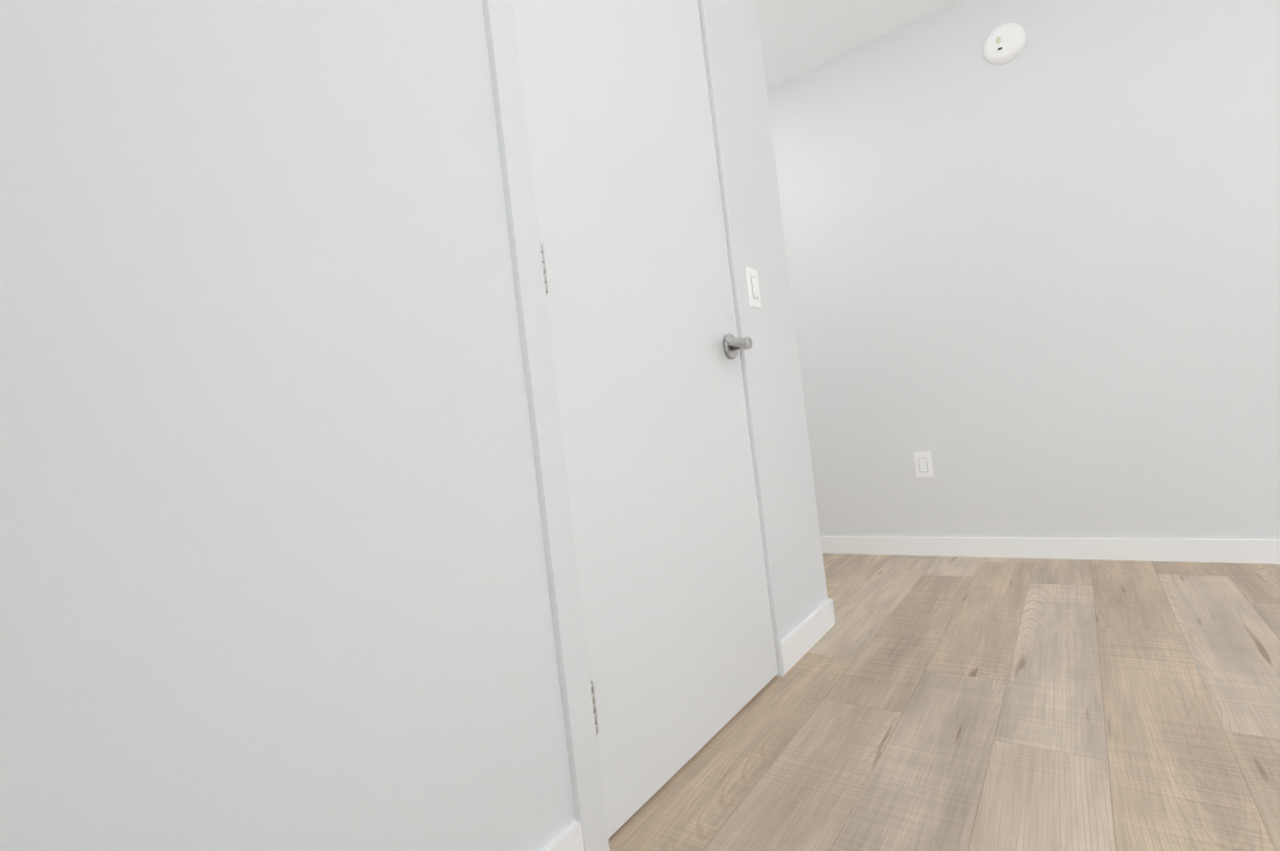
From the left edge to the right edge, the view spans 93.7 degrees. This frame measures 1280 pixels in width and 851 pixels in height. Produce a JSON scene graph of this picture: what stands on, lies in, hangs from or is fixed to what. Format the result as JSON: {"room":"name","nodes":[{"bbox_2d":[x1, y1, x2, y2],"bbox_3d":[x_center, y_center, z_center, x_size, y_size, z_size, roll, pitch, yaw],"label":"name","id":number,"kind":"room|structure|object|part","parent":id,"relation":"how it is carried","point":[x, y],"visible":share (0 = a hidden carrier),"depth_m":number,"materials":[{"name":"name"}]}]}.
{"room":"empty room","nodes":[
{"label":"empty room","id":0,"kind":"room"},
{"bbox_2d":[0,0,828,850],"bbox_3d":[-0.174,-0.465,1.250,0.150,2.440,2.135,-7,-1,36],"label":"wall","id":1,"kind":"structure","parent":0,"point":[273,574],"depth_m":0.71,"materials":[{"name":"paint"}]},
{"bbox_2d":[541,820,583,850],"bbox_3d":[-0.340,0.732,0.677,0.013,0.085,0.821,-7,-1,36],"label":"baseboard","id":2,"kind":"structure","parent":1,"relation":"attached to","point":[571,838],"depth_m":0.98,"materials":[{"name":"white paint"}]},
{"bbox_2d":[482,0,785,850],"bbox_3d":[0.033,-0.323,1.366,0.015,2.114,0.848,-7,-1,36],"label":"door frame","id":3,"kind":"structure","parent":1,"relation":"attached to","point":[583,754],"depth_m":1.04,"materials":[{"name":"white paint"}]},
{"bbox_2d":[512,0,777,838],"bbox_3d":[0.031,-0.295,1.392,0.056,2.040,0.774,-7,-1,36],"label":"door","id":4,"kind":"structure","parent":1,"relation":"in","point":[677,621],"depth_m":1.30,"materials":[{"name":"paint"}]},
{"bbox_3d":[-0.187,-0.279,1.081,0.043,0.099,0.013,-7,-1,36],"label":"door hinge","id":5,"kind":"part","parent":4,"relation":"part of","materials":[{"name":"silver metal"}]},
{"bbox_3d":[-0.097,0.500,1.070,0.043,0.099,0.013,-7,-1,36],"label":"door hinge","id":6,"kind":"part","parent":4,"relation":"part of","materials":[{"name":"silver metal"}]},
{"bbox_2d":[722,333,752,358],"bbox_3d":[0.247,-0.217,1.593,0.064,0.070,0.150,-7,-1,36],"label":"door lever","id":7,"kind":"object","parent":4,"relation":"attached to","point":[733,345],"visible":1,"depth_m":1.61,"materials":[{"name":"silver metal"}]},
{"bbox_2d":[745,266,761,308],"bbox_3d":[0.347,-0.416,1.812,0.014,0.118,0.072,-7,-1,36],"label":"light switch","id":8,"kind":"object","parent":1,"relation":"attached to","point":[753,288],"visible":1,"depth_m":1.80,"materials":[{"name":"white plastic"}]},
{"bbox_2d":[781,598,835,673],"bbox_3d":[0.512,0.650,1.877,0.043,0.085,0.431,-7,-1,36],"label":"baseboard","id":9,"kind":"structure","parent":1,"relation":"attached to","point":[801,639],"depth_m":1.85,"materials":[{"name":"white paint"}]},
{"bbox_2d":[755,0,958,89],"bbox_3d":[1.198,-1.900,0.794,5.520,0.080,3.410,-7,-1,36],"label":"ceiling","id":10,"kind":"structure","parent":0,"point":[798,37],"depth_m":2.70,"materials":[{"name":"paint"}]},
{"bbox_2d":[608,552,1279,850],"bbox_3d":[1.489,0.593,0.758,5.520,0.060,3.410,-7,-1,36],"label":"floor","id":11,"kind":"structure","parent":0,"point":[923,703],"depth_m":1.32,"materials":[{"name":"brown wood"}]},
{"bbox_2d":[766,0,1279,539],"bbox_3d":[2.308,-0.742,2.106,5.520,2.440,0.120,-7,-1,36],"label":"wall","id":12,"kind":"structure","parent":0,"point":[1036,287],"depth_m":2.49,"materials":[{"name":"paint"}]},
{"bbox_2d":[913,451,933,477],"bbox_3d":[1.323,0.184,2.803,0.072,0.118,0.014,-7,-1,36],"label":"electrical outlet","id":13,"kind":"object","parent":12,"relation":"attached to","point":[923,464],"visible":1,"depth_m":2.80,"materials":[{"name":"white plastic"}]},
{"bbox_2d":[982,22,1026,64],"bbox_3d":[1.524,-1.606,2.512,0.158,0.158,0.045,-7,-1,36],"label":"detector","id":14,"kind":"object","parent":12,"relation":"attached to","point":[1005,43],"visible":1,"depth_m":2.50,"materials":[{"name":"white plastic"}]},
{"bbox_2d":[820,536,1279,564],"bbox_3d":[2.404,0.432,2.032,5.280,0.085,0.020,-7,-1,36],"label":"baseboard","id":15,"kind":"structure","parent":12,"relation":"attached to","point":[1186,550],"depth_m":2.48,"materials":[{"name":"white paint"}]}
]}

